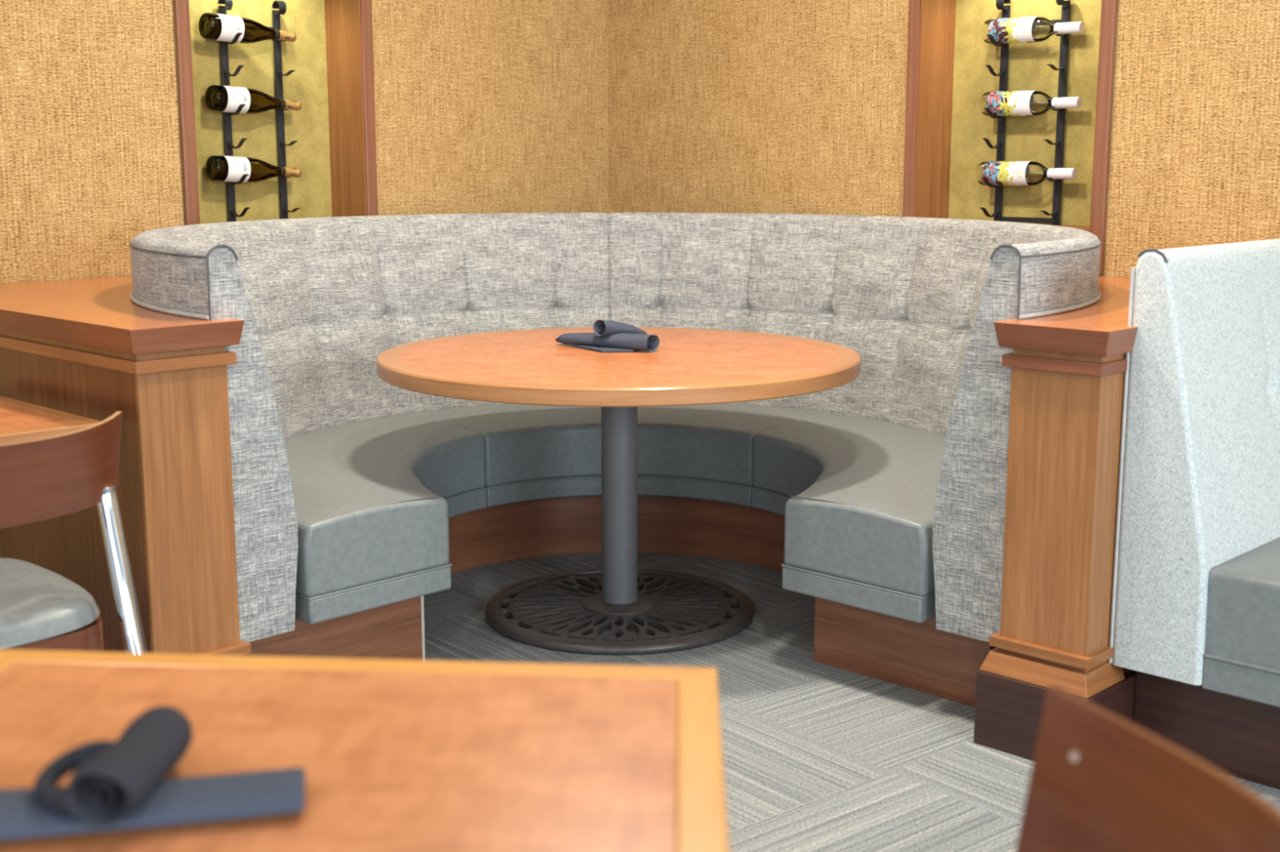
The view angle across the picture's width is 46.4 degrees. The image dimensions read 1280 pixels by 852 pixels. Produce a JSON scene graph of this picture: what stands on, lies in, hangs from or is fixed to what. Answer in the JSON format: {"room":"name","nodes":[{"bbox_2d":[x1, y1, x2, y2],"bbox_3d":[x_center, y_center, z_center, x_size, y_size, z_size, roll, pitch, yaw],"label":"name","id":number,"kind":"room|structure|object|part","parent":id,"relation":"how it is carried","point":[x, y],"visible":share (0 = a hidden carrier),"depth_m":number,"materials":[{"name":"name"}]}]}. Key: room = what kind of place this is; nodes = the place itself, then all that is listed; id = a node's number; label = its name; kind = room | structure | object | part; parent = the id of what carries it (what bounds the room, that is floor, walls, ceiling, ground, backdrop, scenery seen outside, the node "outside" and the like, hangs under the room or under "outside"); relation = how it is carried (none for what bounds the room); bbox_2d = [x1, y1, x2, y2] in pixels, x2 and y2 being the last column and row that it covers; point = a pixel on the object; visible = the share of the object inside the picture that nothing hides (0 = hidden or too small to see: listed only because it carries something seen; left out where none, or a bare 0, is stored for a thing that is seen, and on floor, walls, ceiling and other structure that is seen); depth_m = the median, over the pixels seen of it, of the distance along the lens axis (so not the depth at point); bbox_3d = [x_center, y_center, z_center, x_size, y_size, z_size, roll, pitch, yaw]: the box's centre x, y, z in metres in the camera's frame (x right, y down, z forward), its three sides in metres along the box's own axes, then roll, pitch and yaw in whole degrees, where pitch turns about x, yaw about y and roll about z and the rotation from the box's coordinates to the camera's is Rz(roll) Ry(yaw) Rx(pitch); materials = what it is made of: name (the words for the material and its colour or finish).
{"room":"restaurant","nodes":[
{"label":"restaurant","id":0,"kind":"room"},
{"bbox_2d":[0,0,608,283],"bbox_3d":[-2.145,-0.797,3.820,0.252,2.750,6.055,10,14,43],"label":"wall","id":1,"kind":"structure","parent":0,"point":[482,106],"depth_m":4.91,"materials":[{"name":"beige fabric"}]},
{"bbox_2d":[217,0,300,222],"bbox_3d":[-1.208,-1.000,4.773,0.106,0.712,0.219,10,14,43],"label":"wine rack","id":2,"kind":"object","parent":1,"relation":"in","point":[281,5],"visible":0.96,"depth_m":4.79,"materials":[{"name":"black metal"}]},
{"bbox_3d":[-1.294,-0.991,4.723,0.046,0.712,0.025,10,14,43],"label":"rail","id":3,"kind":"part","parent":2,"relation":"part of","materials":[{"name":"black metal"}]},
{"bbox_2d":[198,13,296,44],"bbox_3d":[-1.230,-1.248,4.709,0.082,0.085,0.323,9,14,43],"label":"wine bottle","id":4,"kind":"object","parent":2,"relation":"on","point":[232,25],"visible":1,"depth_m":4.64,"materials":[{"name":"green glass"}]},
{"bbox_2d":[236,22,240,30],"bbox_3d":[-1.245,-1.242,4.638,0.004,0.025,0.010,-15,-6,44],"label":"print","id":5,"kind":"object","parent":4,"relation":"attached to","point":[238,24],"depth_m":4.64},
{"bbox_2d":[204,84,302,114],"bbox_3d":[-1.223,-1.036,4.754,0.082,0.085,0.323,9,14,43],"label":"wine bottle","id":6,"kind":"object","parent":2,"relation":"on","point":[215,94],"visible":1,"depth_m":4.69,"materials":[{"name":"green glass"}]},
{"bbox_2d":[243,93,246,101],"bbox_3d":[-1.238,-1.030,4.682,0.004,0.025,0.010,-15,-6,44],"label":"print","id":7,"kind":"object","parent":6,"relation":"attached to","point":[244,94],"depth_m":4.68},
{"bbox_2d":[205,155,302,182],"bbox_3d":[-1.230,-0.823,4.784,0.082,0.085,0.323,9,14,43],"label":"wine bottle","id":8,"kind":"object","parent":2,"relation":"on","point":[238,166],"visible":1,"depth_m":4.72,"materials":[{"name":"green glass"}]},
{"bbox_2d":[243,163,247,171],"bbox_3d":[-1.245,-0.817,4.713,0.004,0.025,0.010,-15,-6,44],"label":"print","id":9,"kind":"object","parent":8,"relation":"attached to","point":[245,165],"depth_m":4.71},
{"bbox_3d":[-1.159,-1.015,4.860,0.046,0.712,0.025,10,14,43],"label":"rail","id":10,"kind":"part","parent":2,"relation":"part of","materials":[{"name":"black metal"}]},
{"bbox_2d":[173,0,377,225],"bbox_3d":[-1.121,-1.089,4.659,0.019,1.173,0.698,10,14,43],"label":"trim","id":11,"kind":"structure","parent":1,"relation":"attached to","point":[181,7],"depth_m":4.48,"materials":[{"name":"brown wood"}]},
{"bbox_2d":[423,552,1279,851],"bbox_3d":[0.250,0.931,1.941,9.500,0.001,10.500,0,10,0],"label":"floor","id":12,"kind":"structure","parent":0,"point":[818,757],"depth_m":3.33,"materials":[{"name":"carpet"}]},
{"bbox_2d":[0,395,102,444],"bbox_3d":[-1.591,0.356,3.070,0.745,0.740,0.717,10,14,43],"label":"dining table","id":13,"kind":"object","parent":12,"relation":"on","point":[20,421],"visible":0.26,"depth_m":3.00,"materials":[{"name":"orange wood"}]},
{"bbox_2d":[0,411,146,653],"bbox_3d":[-1.171,0.396,2.612,0.634,0.821,0.500,10,14,43],"label":"dining chair","id":14,"kind":"object","parent":12,"relation":"on","point":[41,609],"visible":0.86,"depth_m":2.58,"materials":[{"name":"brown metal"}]},
{"bbox_3d":[-1.226,0.318,2.653,0.480,0.054,0.430,10,14,43],"label":"seat","id":15,"kind":"part","parent":14,"relation":"part of","materials":[{"name":"grey leather"}]},
{"bbox_3d":[-1.070,0.087,2.458,0.119,0.158,0.500,10,14,43],"label":"panel","id":16,"kind":"part","parent":14,"relation":"part of","materials":[{"name":"brown wood"}]},
{"bbox_3d":[-0.878,0.458,2.637,0.232,0.690,0.042,9,14,42],"label":"leg","id":17,"kind":"part","parent":14,"relation":"part of","materials":[{"name":"silver metal"}]},
{"bbox_2d":[0,649,729,851],"bbox_3d":[-0.318,0.676,1.256,0.794,0.740,0.838,0,10,0],"label":"square table","id":18,"kind":"object","parent":12,"relation":"on","point":[395,755],"visible":0.81,"depth_m":1.33,"materials":[{"name":"orange wood"}]},
{"bbox_2d":[0,705,305,840],"bbox_3d":[-0.475,0.278,1.196,0.402,0.062,0.181,-4,11,-21],"label":"napkin","id":19,"kind":"object","parent":18,"relation":"on","point":[117,785],"visible":1,"depth_m":1.18,"materials":[{"name":"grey fabric"}]},
{"bbox_2d":[0,275,1137,760],"bbox_3d":[-0.060,0.101,3.974,2.763,0.926,2.674,10,14,43],"label":"wall","id":20,"kind":"structure","parent":12,"relation":"on","point":[82,347],"depth_m":3.14,"materials":[{"name":"brown wood"}]},
{"bbox_3d":[-1.435,0.193,3.613,1.307,0.872,0.162,10,14,43],"label":"panel","id":21,"kind":"part","parent":20,"relation":"part of","materials":[{"name":"brown wood"}]},
{"bbox_3d":[-0.952,0.290,3.175,0.014,0.832,0.204,10,14,43],"label":"post","id":22,"kind":"part","parent":20,"relation":"part of","materials":[{"name":"brown wood"}]},
{"bbox_3d":[0.886,0.513,3.216,0.255,0.044,0.167,10,14,43],"label":"moulding","id":23,"kind":"part","parent":20,"relation":"part of","materials":[{"name":"orange wood"}]},
{"bbox_3d":[0.920,0.186,3.188,0.204,0.632,0.198,10,14,43],"label":"post","id":24,"kind":"part","parent":20,"relation":"part of","materials":[{"name":"brown wood"}]},
{"bbox_3d":[1.325,0.196,3.593,0.162,0.872,1.307,10,14,43],"label":"panel","id":25,"kind":"part","parent":20,"relation":"part of","materials":[{"name":"brown wood"}]},
{"bbox_2d":[128,212,1102,706],"bbox_3d":[-0.061,-0.033,4.278,2.513,1.083,2.181,0,10,0],"label":"booth","id":26,"kind":"object","parent":12,"relation":"on","point":[878,497],"visible":0.76,"depth_m":4.52,"materials":[{"name":"grey fabric"}]},
{"bbox_3d":[-1.157,-0.478,3.832,0.260,0.004,1.507,-2,10,-10],"label":"seam cord","id":27,"kind":"part","parent":26,"relation":"part of","materials":[{"name":"grey fabric"}]},
{"bbox_3d":[-0.880,0.050,3.220,0.005,0.877,0.077,10,14,43],"label":"seam cord","id":28,"kind":"part","parent":26,"relation":"part of","materials":[{"name":"grey fabric"}]},
{"bbox_3d":[-0.830,-0.153,4.375,0.833,0.874,2.304,4,11,20],"label":"backrest","id":29,"kind":"part","parent":26,"relation":"part of","materials":[{"name":"grey fabric"}]},
{"bbox_2d":[284,415,484,597],"bbox_3d":[-0.791,0.173,4.130,0.641,0.182,1.507,0,10,0],"label":"seat cushion","id":30,"kind":"object","parent":26,"relation":"on","point":[373,495],"depth_m":3.69,"materials":[{"name":"grey leather"}]},
{"bbox_3d":[-0.619,0.196,3.521,0.003,0.015,0.376,10,14,43],"label":"seam cord","id":31,"kind":"part","parent":26,"relation":"part of","materials":[{"name":"grey leather"}]},
{"bbox_2d":[393,403,845,486],"bbox_3d":[-0.066,0.042,4.875,1.496,0.182,0.658,0,10,0],"label":"seat cushion","id":32,"kind":"object","parent":26,"relation":"on","point":[710,445],"depth_m":4.69,"materials":[{"name":"grey leather"}]},
{"bbox_3d":[0.503,0.195,3.526,0.377,0.015,0.003,10,14,43],"label":"seam cord","id":33,"kind":"part","parent":26,"relation":"part of","materials":[{"name":"grey leather"}]},
{"bbox_2d":[753,415,946,596],"bbox_3d":[0.669,0.171,4.141,0.647,0.182,1.511,0,10,0],"label":"seat cushion","id":34,"kind":"object","parent":26,"relation":"on","point":[859,493],"depth_m":3.68,"materials":[{"name":"grey leather"}]},
{"bbox_3d":[0.680,-0.159,4.405,0.868,0.874,2.335,-4,11,-22],"label":"backrest","id":35,"kind":"part","parent":26,"relation":"part of","materials":[{"name":"grey fabric"}]},
{"bbox_3d":[0.774,0.047,3.232,0.077,0.877,0.005,10,14,43],"label":"seam cord","id":36,"kind":"part","parent":26,"relation":"part of","materials":[{"name":"grey fabric"}]},
{"bbox_3d":[1.037,-0.484,3.870,0.274,0.004,1.545,1,10,8],"label":"seam cord","id":37,"kind":"part","parent":26,"relation":"part of","materials":[{"name":"grey fabric"}]},
{"bbox_2d":[376,327,861,654],"bbox_3d":[-0.057,0.162,4.160,1.312,0.738,1.312,-5,11,-26],"label":"round table","id":38,"kind":"object","parent":12,"relation":"on","point":[689,366],"visible":0.99,"depth_m":4.03,"materials":[{"name":"orange wood"}]},
{"bbox_2d":[555,320,659,351],"bbox_3d":[-0.094,-0.260,4.188,0.295,0.083,0.212,0,10,0],"label":"napkin","id":39,"kind":"object","parent":38,"relation":"on","point":[608,335],"visible":1,"depth_m":4.15,"materials":[{"name":"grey fabric"}]},
{"bbox_2d":[1015,684,1279,851],"bbox_3d":[0.258,0.666,1.082,0.654,0.822,0.499,0,10,0],"label":"dining chair","id":40,"kind":"object","parent":12,"relation":"on","point":[1100,781],"visible":1,"depth_m":1.19,"materials":[{"name":"brown wood"}]},
{"bbox_2d":[1108,238,1279,790],"bbox_3d":[1.681,0.144,3.278,0.749,1.084,1.209,10,14,43],"label":"bench","id":41,"kind":"object","parent":12,"relation":"on","point":[1196,597],"visible":1,"depth_m":3.06,"materials":[{"name":"grey fabric"}]},
{"bbox_3d":[1.026,-0.341,2.989,0.066,0.029,0.005,10,14,43],"label":"seam cord","id":42,"kind":"part","parent":41,"relation":"part of","materials":[{"name":"grey fabric"}]},
{"bbox_2d":[1204,537,1279,670],"bbox_3d":[1.745,0.361,3.261,0.565,0.234,1.181,10,14,43],"label":"seat cushion","id":43,"kind":"object","parent":41,"relation":"on","point":[1242,584],"depth_m":2.98,"materials":[{"name":"grey leather"}]},
{"bbox_2d":[607,0,1279,277],"bbox_3d":[1.976,-0.806,3.866,6.105,2.750,0.252,10,14,43],"label":"wall","id":44,"kind":"structure","parent":0,"point":[715,106],"depth_m":4.81,"materials":[{"name":"beige fabric"}]},
{"bbox_2d":[902,0,1118,275],"bbox_3d":[1.101,-1.062,4.506,0.697,1.173,0.019,10,14,43],"label":"trim","id":45,"kind":"structure","parent":44,"relation":"attached to","point":[1109,7],"depth_m":4.34,"materials":[{"name":"brown wood"}]},
{"bbox_2d":[979,0,1071,225],"bbox_3d":[1.186,-0.973,4.621,0.230,0.712,0.106,10,14,43],"label":"wine rack","id":46,"kind":"object","parent":44,"relation":"in","point":[1065,15],"visible":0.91,"depth_m":4.63,"materials":[{"name":"black metal"}]},
{"bbox_3d":[1.131,-0.988,4.710,0.025,0.712,0.046,10,14,43],"label":"rail","id":47,"kind":"part","parent":46,"relation":"part of","materials":[{"name":"black metal"}]},
{"bbox_2d":[976,160,1076,186],"bbox_3d":[1.202,-0.784,4.642,0.323,0.077,0.077,10,14,43],"label":"wine bottle","id":48,"kind":"object","parent":46,"relation":"on","point":[1004,173],"visible":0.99,"depth_m":4.64,"materials":[{"name":"clear glass"}]},
{"bbox_3d":[1.199,-0.785,4.645,0.314,0.075,0.075,9,2,43],"label":"glass","id":49,"kind":"part","parent":48,"relation":"part of","materials":[{"name":"glass"}]},
{"bbox_2d":[980,90,1081,116],"bbox_3d":[1.205,-0.995,4.602,0.323,0.078,0.077,10,14,43],"label":"wine bottle","id":50,"kind":"object","parent":46,"relation":"on","point":[1016,103],"visible":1,"depth_m":4.60,"materials":[{"name":"clear glass"}]},
{"bbox_3d":[1.202,-0.994,4.605,0.314,0.075,0.075,11,3,43],"label":"glass","id":51,"kind":"part","parent":50,"relation":"part of","materials":[{"name":"glass"}]},
{"bbox_2d":[982,16,1084,44],"bbox_3d":[1.202,-1.213,4.566,0.324,0.079,0.077,10,14,43],"label":"wine bottle","id":52,"kind":"object","parent":46,"relation":"on","point":[1019,29],"visible":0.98,"depth_m":4.57,"materials":[{"name":"clear glass"}]},
{"bbox_3d":[1.199,-1.212,4.570,0.314,0.075,0.075,11,3,43],"label":"glass","id":53,"kind":"part","parent":52,"relation":"part of","materials":[{"name":"glass"}]},
{"bbox_3d":[1.278,-0.964,4.570,0.025,0.712,0.046,10,14,43],"label":"rail","id":54,"kind":"part","parent":46,"relation":"part of","materials":[{"name":"black metal"}]},
{"bbox_2d":[1047,224,1089,231],"bbox_3d":[1.167,-1.107,4.567,0.605,1.000,0.192,10,14,43],"label":"shelf","id":55,"kind":"object","parent":44,"relation":"attached to","point":[1084,227],"depth_m":4.53,"materials":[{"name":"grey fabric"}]}
]}

